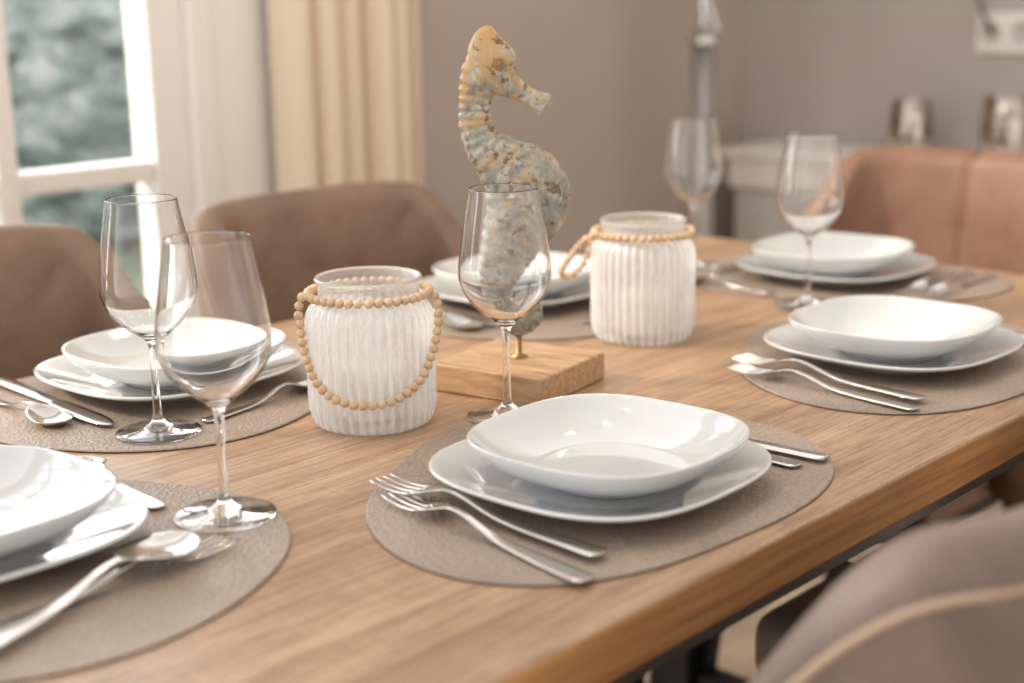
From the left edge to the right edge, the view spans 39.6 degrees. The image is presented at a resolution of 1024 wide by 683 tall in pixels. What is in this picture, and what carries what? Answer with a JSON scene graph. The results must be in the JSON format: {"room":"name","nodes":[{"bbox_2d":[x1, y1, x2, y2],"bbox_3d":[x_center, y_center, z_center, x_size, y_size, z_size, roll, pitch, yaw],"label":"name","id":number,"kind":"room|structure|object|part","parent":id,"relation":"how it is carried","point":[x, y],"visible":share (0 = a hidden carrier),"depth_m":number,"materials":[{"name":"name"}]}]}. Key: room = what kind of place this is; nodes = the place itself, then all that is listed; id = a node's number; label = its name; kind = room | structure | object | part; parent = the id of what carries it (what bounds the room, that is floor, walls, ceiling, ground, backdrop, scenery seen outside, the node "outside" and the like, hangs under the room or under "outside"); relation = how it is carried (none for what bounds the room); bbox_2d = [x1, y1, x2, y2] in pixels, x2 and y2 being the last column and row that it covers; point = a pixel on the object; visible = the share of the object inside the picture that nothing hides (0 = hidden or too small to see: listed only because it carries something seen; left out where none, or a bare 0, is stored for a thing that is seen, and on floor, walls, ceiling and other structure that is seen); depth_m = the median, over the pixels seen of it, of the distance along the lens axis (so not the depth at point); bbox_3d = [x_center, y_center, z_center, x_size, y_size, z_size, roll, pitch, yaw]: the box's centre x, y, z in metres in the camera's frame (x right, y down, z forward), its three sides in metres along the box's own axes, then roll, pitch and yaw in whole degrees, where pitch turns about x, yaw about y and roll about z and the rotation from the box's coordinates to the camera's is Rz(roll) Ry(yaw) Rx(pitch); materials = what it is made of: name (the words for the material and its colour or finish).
{"room":"dining room","nodes":[
{"label":"dining room","id":0,"kind":"room"},
{"bbox_2d":[418,0,745,255],"bbox_3d":[0.021,-0.977,3.426,0.120,2.600,1.960,11,18,42],"label":"wall","id":1,"kind":"structure","parent":0,"point":[616,73],"depth_m":3.63,"materials":[{"name":"beige paint"}]},
{"bbox_2d":[0,0,22,224],"bbox_3d":[-0.914,-0.654,2.426,0.080,1.870,0.040,11,18,42],"label":"mullion","id":2,"kind":"object","parent":1,"relation":"attached to","point":[10,196],"visible":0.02,"depth_m":2.48,"materials":[{"name":"white paint"}]},
{"bbox_2d":[18,159,153,196],"bbox_3d":[-1.373,-0.150,2.033,0.060,0.040,1.965,11,18,42],"label":"bar","id":3,"kind":"object","parent":1,"relation":"attached to","point":[122,172],"visible":1,"depth_m":2.61,"materials":[{"name":"white paint"}]},
{"bbox_2d":[123,0,194,229],"bbox_3d":[-0.667,-0.710,2.685,0.080,2.050,0.125,11,18,42],"label":"frame","id":4,"kind":"object","parent":1,"relation":"attached to","point":[153,28],"visible":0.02,"depth_m":2.70,"materials":[{"name":"white paint"}]},
{"bbox_2d":[180,0,221,213],"bbox_3d":[-0.601,-0.709,2.675,0.030,2.050,0.050,11,18,42],"label":"right frame lip","id":5,"kind":"object","parent":1,"relation":"attached to","point":[196,21],"visible":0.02,"depth_m":2.72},
{"bbox_2d":[209,0,276,201],"bbox_3d":[-0.527,-0.757,2.761,0.030,2.500,0.190,11,18,42],"label":"trim","id":6,"kind":"structure","parent":1,"relation":"attached to","point":[239,28],"depth_m":2.80,"materials":[{"name":"white paint"}]},
{"bbox_2d":[266,0,423,191],"bbox_3d":[-0.328,-0.751,2.853,0.101,2.400,0.356,11,18,42],"label":"curtain","id":7,"kind":"object","parent":1,"relation":"hanging from","point":[345,77],"visible":0.25,"depth_m":2.86,"materials":[{"name":"fabric"}]},
{"bbox_2d":[644,501,1002,682],"bbox_3d":[0.242,0.900,1.268,3.870,0.050,5.400,11,18,42],"label":"floor","id":8,"kind":"structure","parent":0,"point":[736,655],"depth_m":2.62,"materials":[{"name":"brown wood"}]},
{"bbox_2d":[0,223,121,379],"bbox_3d":[-0.552,0.338,1.669,0.570,0.882,0.536,11,18,42],"label":"dining chair","id":9,"kind":"object","parent":8,"relation":"on","point":[50,299],"visible":0.21,"depth_m":1.83,"materials":[{"name":"brown leather"}]},
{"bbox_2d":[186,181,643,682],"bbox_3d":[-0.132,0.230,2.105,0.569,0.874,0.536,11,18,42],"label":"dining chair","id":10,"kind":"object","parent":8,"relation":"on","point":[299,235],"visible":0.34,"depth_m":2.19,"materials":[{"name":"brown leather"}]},
{"bbox_3d":[-0.211,0.021,2.128,0.356,0.474,0.530,11,18,42],"label":"backrest","id":11,"kind":"part","parent":10,"relation":"part of","materials":[{"name":"brown leather"}]},
{"bbox_3d":[0.171,0.480,2.122,0.059,0.370,0.059,11,18,42],"label":"leg","id":12,"kind":"part","parent":10,"relation":"part of","materials":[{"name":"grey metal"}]},
{"bbox_2d":[0,235,1023,682],"bbox_3d":[0.049,0.402,1.643,0.902,0.750,1.730,11,18,42],"label":"dining table","id":13,"kind":"object","parent":8,"relation":"on","point":[340,607],"visible":0.27,"depth_m":1.10,"materials":[{"name":"brown wood"}]},
{"bbox_2d":[0,479,290,682],"bbox_3d":[-0.382,0.157,1.081,0.458,0.002,0.375,11,18,42],"label":"placemat","id":14,"kind":"object","parent":13,"relation":"on","point":[147,605],"visible":0.66,"depth_m":0.99,"materials":[{"name":"leather"}]},
{"bbox_2d":[0,486,148,582],"bbox_3d":[-0.419,0.147,1.073,0.255,0.023,0.255,12,19,43],"label":"dinner plate","id":15,"kind":"object","parent":14,"relation":"on","point":[124,513],"visible":0.52,"depth_m":1.06,"materials":[{"name":"white ceramic"}]},
{"bbox_2d":[0,445,115,558],"bbox_3d":[-0.417,0.132,1.067,0.215,0.040,0.215,11,18,41],"label":"pasta bowl","id":16,"kind":"object","parent":15,"relation":"on","point":[45,494],"visible":1,"depth_m":1.12,"materials":[{"name":"white ceramic"}]},
{"bbox_3d":[-0.419,0.147,1.073,0.257,0.023,0.257,12,19,43],"label":"plate","id":17,"kind":"part","parent":15,"relation":"part of","materials":[{"name":"white ceramic"}]},
{"bbox_2d":[0,530,200,646],"bbox_3d":[-0.295,0.170,0.967,0.054,0.016,0.237,6,15,25],"label":"spoon","id":18,"kind":"object","parent":14,"relation":"on","point":[183,542],"visible":1,"depth_m":1.01,"materials":[{"name":"silver metal"}]},
{"bbox_2d":[0,533,238,628],"bbox_3d":[-0.288,0.168,0.990,0.026,0.013,0.230,10,17,38],"label":"fork","id":19,"kind":"object","parent":14,"relation":"on","point":[163,553],"depth_m":1.01,"materials":[{"name":"silver metal"}]},
{"bbox_2d":[74,456,166,508],"bbox_3d":[-0.338,0.117,1.209,0.038,0.016,0.161,-13,18,-40],"label":"spoon","id":20,"kind":"object","parent":14,"relation":"on","point":[151,502],"visible":0.57,"depth_m":1.19,"materials":[{"name":"silver metal"}]},
{"bbox_2d":[154,231,276,532],"bbox_3d":[-0.231,0.029,1.112,0.090,0.224,0.090,10,17,38],"label":"wine glass","id":21,"kind":"object","parent":14,"relation":"on","point":[213,332],"visible":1,"depth_m":1.07,"materials":[{"name":"white"}]},
{"bbox_2d":[0,338,310,452],"bbox_3d":[-0.345,0.052,1.518,0.375,0.002,0.458,11,18,42],"label":"placemat","id":22,"kind":"object","parent":13,"relation":"on","point":[289,404],"visible":0.27,"depth_m":1.41,"materials":[{"name":"leather"}]},
{"bbox_2d":[0,399,73,426],"bbox_3d":[-0.505,0.064,1.445,0.195,0.016,0.039,11,18,42],"label":"spoon","id":23,"kind":"object","parent":22,"relation":"on","point":[41,414],"visible":1,"depth_m":1.41,"materials":[{"name":"silver metal"}]},
{"bbox_2d":[0,377,113,425],"bbox_3d":[-0.474,0.061,1.466,0.023,0.004,0.250,-13,18,-42],"label":"table knife","id":24,"kind":"object","parent":22,"relation":"on","point":[80,412],"visible":1,"depth_m":1.46,"materials":[{"name":"silver metal"}]},
{"bbox_2d":[98,194,201,443],"bbox_3d":[-0.340,-0.023,1.338,0.090,0.224,0.090,-4,14,-13],"label":"wine glass","id":25,"kind":"object","parent":22,"relation":"on","point":[134,227],"visible":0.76,"depth_m":1.29,"materials":[{"name":"white"}]},
{"bbox_2d":[34,345,302,401],"bbox_3d":[-0.369,0.033,1.544,0.257,0.023,0.257,11,18,40],"label":"dinner plate","id":26,"kind":"object","parent":22,"relation":"on","point":[59,372],"visible":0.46,"depth_m":1.51,"materials":[{"name":"white ceramic"}]},
{"bbox_2d":[61,327,285,390],"bbox_3d":[-0.362,0.019,1.536,0.215,0.040,0.215,10,17,37],"label":"pasta bowl","id":27,"kind":"object","parent":26,"relation":"on","point":[119,355],"visible":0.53,"depth_m":1.55,"materials":[{"name":"white ceramic"}]},
{"bbox_2d":[201,378,307,421],"bbox_3d":[-0.251,0.057,1.455,0.038,0.016,0.171,9,17,35],"label":"fork","id":28,"kind":"object","parent":22,"relation":"on","point":[301,384],"visible":0.7,"depth_m":1.45,"materials":[{"name":"silver metal"}]},
{"bbox_2d":[294,266,442,435],"bbox_3d":[-0.136,0.008,1.377,0.134,0.145,0.134,6,15,28],"label":"candle jar","id":29,"kind":"object","parent":13,"relation":"on","point":[355,368],"visible":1,"depth_m":1.34,"materials":[{"name":"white glass"}]},
{"bbox_2d":[336,358,407,421],"bbox_3d":[-0.137,0.046,1.392,0.070,0.049,0.070,11,18,42],"label":"candle","id":30,"kind":"object","parent":29,"relation":"on","point":[368,375],"depth_m":1.36,"materials":[{"name":"white wax"}]},
{"bbox_2d":[393,296,608,340],"bbox_3d":[0.043,-0.052,1.921,0.375,0.002,0.458,11,18,42],"label":"placemat","id":31,"kind":"object","parent":13,"relation":"on","point":[562,322],"visible":0.06,"depth_m":1.78,"materials":[{"name":"fabric"}]},
{"bbox_2d":[393,311,483,329],"bbox_3d":[-0.109,-0.035,1.825,0.040,0.016,0.200,-14,18,-42],"label":"spoon","id":32,"kind":"object","parent":31,"relation":"on","point":[458,321],"visible":0.57,"depth_m":1.78,"materials":[{"name":"silver metal"}]},
{"bbox_2d":[433,308,494,324],"bbox_3d":[-0.093,-0.038,1.853,0.021,0.004,0.225,-14,18,-42],"label":"table knife","id":33,"kind":"object","parent":31,"relation":"on","point":[486,321],"visible":0.28,"depth_m":1.81,"materials":[{"name":"silver metal"}]},
{"bbox_2d":[419,275,590,308],"bbox_3d":[0.010,-0.071,1.948,0.255,0.023,0.255,11,18,42],"label":"dinner plate","id":34,"kind":"object","parent":31,"relation":"on","point":[446,291],"visible":0.26,"depth_m":1.93,"materials":[{"name":"white ceramic"}]},
{"bbox_2d":[432,252,590,298],"bbox_3d":[0.010,-0.086,1.944,0.215,0.040,0.215,10,17,39],"label":"pasta bowl","id":35,"kind":"object","parent":34,"relation":"on","point":[447,270],"visible":0.33,"depth_m":1.92,"materials":[{"name":"white ceramic"}]},
{"bbox_2d":[581,318,590,322],"bbox_3d":[0.143,-0.044,1.848,0.038,0.016,0.171,9,17,37],"label":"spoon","id":36,"kind":"object","parent":31,"relation":"on","point":[588,320],"visible":0.12,"depth_m":1.79,"materials":[{"name":"silver metal"}]},
{"bbox_2d":[436,25,603,403],"bbox_3d":[0.005,-0.137,1.477,0.136,0.375,0.132,7,16,31],"label":"sculpture","id":37,"kind":"object","parent":13,"relation":"on","point":[538,371],"visible":0.57,"depth_m":1.45,"materials":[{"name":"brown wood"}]},
{"bbox_3d":[0.007,0.004,1.511,0.018,0.029,0.018,11,18,42],"label":"post","id":38,"kind":"part","parent":37,"relation":"part of","materials":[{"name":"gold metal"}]},
{"bbox_2d":[366,418,833,586],"bbox_3d":[0.058,0.116,1.222,0.375,0.002,0.458,11,18,42],"label":"placemat","id":39,"kind":"object","parent":13,"relation":"on","point":[443,543],"visible":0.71,"depth_m":1.10,"materials":[{"name":"fabric"}]},
{"bbox_2d":[369,473,606,556],"bbox_3d":[-0.023,0.130,1.112,0.244,0.013,0.028,12,18,43],"label":"fork","id":40,"kind":"object","parent":39,"relation":"on","point":[575,545],"depth_m":1.09,"materials":[{"name":"silver metal"}]},
{"bbox_2d":[381,491,594,582],"bbox_3d":[-0.022,0.142,1.079,0.027,0.013,0.235,-12,17,-38],"label":"fork","id":41,"kind":"object","parent":39,"relation":"on","point":[569,572],"depth_m":1.05,"materials":[{"name":"silver metal"}]},
{"bbox_2d":[458,183,551,423],"bbox_3d":[-0.006,-0.036,1.370,0.090,0.224,0.090,11,18,42],"label":"wine glass","id":42,"kind":"object","parent":39,"relation":"on","point":[505,269],"visible":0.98,"depth_m":1.33,"materials":[{"name":"white"}]},
{"bbox_2d":[428,439,771,522],"bbox_3d":[0.074,0.109,1.196,0.255,0.023,0.255,11,18,41],"label":"dinner plate","id":43,"kind":"object","parent":39,"relation":"on","point":[457,465],"visible":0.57,"depth_m":1.15,"materials":[{"name":"white ceramic"}]},
{"bbox_3d":[0.074,0.109,1.196,0.257,0.023,0.257,11,18,41],"label":"plate","id":44,"kind":"part","parent":43,"relation":"part of","materials":[{"name":"white ceramic"}]},
{"bbox_2d":[467,393,749,498],"bbox_3d":[0.081,0.094,1.191,0.215,0.040,0.215,10,17,38],"label":"pasta bowl","id":45,"kind":"object","parent":43,"relation":"on","point":[591,445],"visible":1,"depth_m":1.23,"materials":[{"name":"white ceramic"}]},
{"bbox_2d":[771,455,802,466],"bbox_3d":[0.164,0.086,1.303,0.230,0.016,0.046,11,18,41],"label":"spoon","id":46,"kind":"object","parent":39,"relation":"on","point":[779,460],"visible":0.18,"depth_m":1.23,"materials":[{"name":"silver metal"}]},
{"bbox_2d":[748,438,829,460],"bbox_3d":[0.182,0.086,1.316,0.240,0.004,0.022,10,17,38],"label":"table knife","id":47,"kind":"object","parent":39,"relation":"on","point":[794,451],"visible":0.3,"depth_m":1.26,"materials":[{"name":"silver metal"}]},
{"bbox_2d":[557,212,695,346],"bbox_3d":[0.147,-0.079,1.718,0.156,0.145,0.129,11,18,42],"label":"candle jar","id":48,"kind":"object","parent":13,"relation":"on","point":[630,298],"visible":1,"depth_m":1.67,"materials":[{"name":"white glass"}]},
{"bbox_2d":[614,285,671,336],"bbox_3d":[0.158,-0.038,1.718,0.070,0.049,0.070,11,18,42],"label":"candle","id":49,"kind":"object","parent":48,"relation":"on","point":[650,296],"depth_m":1.68,"materials":[{"name":"white wax"}]},
{"bbox_3d":[0.282,0.260,2.335,0.080,0.694,0.080,11,18,42],"label":"leg","id":50,"kind":"part","parent":13,"relation":"part of","materials":[{"name":"grey metal"}]},
{"bbox_3d":[0.515,0.605,2.200,0.542,0.040,0.040,11,18,42],"label":"foot rail","id":51,"kind":"part","parent":13,"relation":"part of","materials":[{"name":"grey metal"}]},
{"bbox_2d":[775,131,845,309],"bbox_3d":[0.387,-0.158,1.849,0.090,0.224,0.090,0,14,3],"label":"wine glass","id":52,"kind":"object","parent":13,"relation":"on","point":[810,192],"visible":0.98,"depth_m":1.81,"materials":[{"name":"white"}]},
{"bbox_3d":[0.044,0.086,1.567,0.890,0.012,1.718,11,18,42],"label":"steel frame","id":53,"kind":"part","parent":13,"relation":"part of","materials":[{"name":"grey metal"}]},
{"bbox_2d":[696,252,1012,301],"bbox_3d":[0.470,-0.092,2.057,0.458,0.002,0.375,11,18,42],"label":"placemat","id":54,"kind":"object","parent":13,"relation":"on","point":[994,285],"visible":0.43,"depth_m":1.99,"materials":[{"name":"leather"}]},
{"bbox_2d":[663,115,723,269],"bbox_3d":[0.272,-0.225,2.134,0.090,0.224,0.090,10,17,38],"label":"wine glass","id":55,"kind":"object","parent":54,"relation":"on","point":[693,168],"visible":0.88,"depth_m":2.09,"materials":[{"name":"white"}]},
{"bbox_2d":[716,263,739,271],"bbox_3d":[0.375,-0.124,2.175,0.020,0.004,0.220,11,18,41],"label":"table knife","id":56,"kind":"object","parent":54,"relation":"on","point":[734,266],"visible":0.31,"depth_m":2.12,"materials":[{"name":"silver metal"}]},
{"bbox_2d":[696,275,774,293],"bbox_3d":[0.300,-0.082,1.993,0.038,0.016,0.160,-14,18,-42],"label":"spoon","id":57,"kind":"object","parent":54,"relation":"on","point":[699,278],"visible":0.76,"depth_m":1.99,"materials":[{"name":"silver metal"}]},
{"bbox_2d":[736,253,936,286],"bbox_3d":[0.469,-0.106,2.062,0.255,0.023,0.255,11,18,41],"label":"dinner plate","id":58,"kind":"object","parent":54,"relation":"on","point":[913,264],"visible":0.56,"depth_m":2.02,"materials":[{"name":"white ceramic"}]},
{"bbox_2d":[751,232,914,278],"bbox_3d":[0.463,-0.121,2.058,0.215,0.040,0.215,10,17,38],"label":"pasta bowl","id":59,"kind":"object","parent":58,"relation":"on","point":[834,255],"visible":0.9,"depth_m":2.09,"materials":[{"name":"white ceramic"}]},
{"bbox_3d":[0.469,-0.106,2.062,0.257,0.023,0.257,11,18,41],"label":"plate","id":60,"kind":"part","parent":58,"relation":"part of","materials":[{"name":"white ceramic"}]},
{"bbox_2d":[894,270,974,294],"bbox_3d":[0.595,-0.088,1.988,0.025,0.013,0.220,11,18,40],"label":"fork","id":61,"kind":"object","parent":54,"relation":"on","point":[922,284],"depth_m":1.95,"materials":[{"name":"silver metal"}]},
{"bbox_2d":[912,272,996,297],"bbox_3d":[0.616,-0.082,1.965,0.026,0.013,0.225,11,18,41],"label":"fork","id":62,"kind":"object","parent":54,"relation":"on","point":[940,288],"depth_m":1.93,"materials":[{"name":"silver metal"}]},
{"bbox_2d":[739,320,1023,414],"bbox_3d":[0.425,0.016,1.612,0.375,0.002,0.458,11,18,42],"label":"placemat","id":63,"kind":"object","parent":13,"relation":"on","point":[999,380],"visible":0.59,"depth_m":1.49,"materials":[{"name":"leather"}]},
{"bbox_2d":[726,362,919,410],"bbox_3d":[0.318,0.042,1.470,0.027,0.013,0.231,-13,18,-40],"label":"fork","id":64,"kind":"object","parent":63,"relation":"on","point":[901,405],"depth_m":1.46,"materials":[{"name":"silver metal"}]},
{"bbox_2d":[729,352,925,399],"bbox_3d":[0.329,0.032,1.498,0.028,0.013,0.240,-12,18,-40],"label":"fork","id":65,"kind":"object","parent":63,"relation":"on","point":[904,394],"depth_m":1.49,"materials":[{"name":"silver metal"}]},
{"bbox_2d":[764,323,1023,373],"bbox_3d":[0.428,0.005,1.601,0.255,0.023,0.255,12,19,43],"label":"dinner plate","id":66,"kind":"object","parent":63,"relation":"on","point":[1003,342],"visible":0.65,"depth_m":1.56,"materials":[{"name":"white ceramic"}]},
{"bbox_3d":[0.428,0.005,1.601,0.257,0.023,0.257,12,19,43],"label":"plate","id":67,"kind":"part","parent":66,"relation":"part of","materials":[{"name":"white ceramic"}]},
{"bbox_2d":[788,295,1002,362],"bbox_3d":[0.428,-0.009,1.594,0.215,0.040,0.215,11,18,41],"label":"pasta bowl","id":68,"kind":"object","parent":66,"relation":"on","point":[882,328],"visible":1,"depth_m":1.63,"materials":[{"name":"white ceramic"}]},
{"bbox_2d":[687,0,719,236],"bbox_3d":[0.484,-0.594,3.615,0.400,1.750,0.400,11,18,42],"label":"floor lamp","id":69,"kind":"object","parent":8,"relation":"on","point":[703,43],"visible":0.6,"depth_m":3.57,"materials":[{"name":"silver metal"}]},
{"bbox_3d":[0.466,-1.017,3.517,0.040,0.481,0.018,3,14,16],"label":"stem","id":70,"kind":"part","parent":69,"relation":"part of","materials":[{"name":"silver metal"}]},
{"bbox_2d":[721,140,882,241],"bbox_3d":[1.408,-0.037,3.371,2.040,0.750,0.270,11,18,42],"label":"sideboard","id":71,"kind":"object","parent":8,"relation":"on","point":[753,167],"visible":0.18,"depth_m":3.84,"materials":[{"name":"white paint"}]},
{"bbox_3d":[0.800,-0.108,3.788,0.475,0.555,0.013,11,18,42],"label":"door panel","id":72,"kind":"part","parent":71,"relation":"part of","materials":[{"name":"grey paint"}]},
{"bbox_2d":[888,99,932,146],"bbox_3d":[1.016,-0.546,3.624,0.112,0.135,0.112,11,18,42],"label":"tealight holder","id":73,"kind":"object","parent":71,"relation":"on","point":[910,120],"visible":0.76,"depth_m":3.58,"materials":[{"name":"silver glass"}]},
{"bbox_2d":[979,94,1023,152],"bbox_3d":[1.199,-0.519,3.455,0.122,0.155,0.122,11,18,42],"label":"tealight holder","id":74,"kind":"object","parent":71,"relation":"on","point":[1001,128],"visible":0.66,"depth_m":3.41,"materials":[{"name":"silver glass"}]},
{"bbox_2d":[755,520,934,669],"bbox_3d":[0.608,0.347,1.564,0.569,0.874,0.536,11,18,42],"label":"dining chair","id":75,"kind":"object","parent":8,"relation":"on","point":[775,625],"visible":0.13,"depth_m":1.60,"materials":[{"name":"leather"}]},
{"bbox_3d":[0.565,0.345,1.605,0.450,0.090,0.400,11,18,42],"label":"seat","id":76,"kind":"part","parent":75,"relation":"part of","materials":[{"name":"leather"}]},
{"bbox_3d":[0.681,0.168,1.449,0.356,0.474,0.530,11,18,42],"label":"backrest","id":77,"kind":"part","parent":75,"relation":"part of","materials":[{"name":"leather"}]},
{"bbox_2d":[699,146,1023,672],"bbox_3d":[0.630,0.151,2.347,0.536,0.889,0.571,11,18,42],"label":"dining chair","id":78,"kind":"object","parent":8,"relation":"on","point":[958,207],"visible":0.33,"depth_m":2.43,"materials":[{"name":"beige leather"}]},
{"bbox_3d":[0.339,0.423,2.347,0.059,0.370,0.059,11,18,42],"label":"leg","id":79,"kind":"part","parent":78,"relation":"part of","materials":[{"name":"grey metal"}]},
{"bbox_3d":[0.598,0.354,2.616,0.059,0.370,0.069,11,18,42],"label":"leg","id":80,"kind":"part","parent":78,"relation":"part of","materials":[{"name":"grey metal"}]},
{"bbox_3d":[0.697,-0.062,2.374,0.530,0.489,0.358,11,18,42],"label":"backrest","id":81,"kind":"part","parent":78,"relation":"part of","materials":[{"name":"beige leather"}]},
{"bbox_3d":[0.590,0.230,2.321,0.360,0.030,0.410,11,18,42],"label":"seat frame","id":82,"kind":"part","parent":78,"relation":"part of","materials":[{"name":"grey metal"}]},
{"bbox_3d":[0.589,0.176,2.308,0.400,0.090,0.450,11,18,42],"label":"seat","id":83,"kind":"part","parent":78,"relation":"part of","materials":[{"name":"beige leather"}]},
{"bbox_3d":[0.851,0.405,2.387,0.059,0.370,0.069,11,18,42],"label":"leg","id":84,"kind":"part","parent":78,"relation":"part of","materials":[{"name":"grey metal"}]},
{"bbox_2d":[748,505,1023,682],"bbox_3d":[0.203,0.457,1.136,0.569,0.874,0.516,11,18,42],"label":"dining chair","id":85,"kind":"object","parent":8,"relation":"on","point":[939,602],"visible":0.99,"depth_m":0.76,"materials":[{"name":"leather"}]},
{"bbox_2d":[743,0,1023,151],"bbox_3d":[2.070,-0.862,2.797,3.750,2.600,0.100,11,18,42],"label":"wall","id":86,"kind":"structure","parent":0,"point":[839,66],"depth_m":3.83,"materials":[{"name":"paint"}]},
{"bbox_2d":[975,12,1023,52],"bbox_3d":[1.235,-0.769,3.541,0.165,0.100,0.015,11,18,42],"label":"wall socket","id":87,"kind":"object","parent":86,"relation":"attached to","point":[1007,36],"visible":0.98,"depth_m":3.55,"materials":[{"name":"white paint"}]},
{"bbox_2d":[977,0,992,34],"bbox_3d":[1.159,-0.953,3.528,0.084,0.376,0.041,7,16,30],"label":"power cord","id":88,"kind":"object","parent":87,"relation":"attached to","point":[980,2],"visible":1,"depth_m":3.54,"materials":[{"name":"grey plastic"}]},
{"bbox_2d":[981,22,1000,42],"bbox_3d":[1.200,-0.774,3.566,0.052,0.052,0.004,11,18,42],"label":"outlet","id":89,"kind":"object","parent":87,"relation":"attached to","point":[986,37],"depth_m":3.56,"materials":[{"name":"grey paint"}]},
{"bbox_2d":[1011,22,1023,43],"bbox_3d":[1.259,-0.762,3.512,0.052,0.052,0.004,11,18,42],"label":"outlet","id":90,"kind":"object","parent":87,"relation":"attached to","point":[1017,28],"depth_m":3.52,"materials":[{"name":"grey paint"}]},
{"label":"outside","id":91,"kind":"structure","parent":0,"visible":0},
{"label":"ground","id":92,"kind":"structure","parent":91,"visible":0},
{"bbox_2d":[2,0,137,243],"bbox_3d":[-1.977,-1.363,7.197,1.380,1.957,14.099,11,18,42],"label":"window pane","id":93,"kind":"object","parent":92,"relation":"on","point":[67,59],"visible":0.06,"depth_m":7.02,"materials":[{"name":"clear glass"}]}
]}

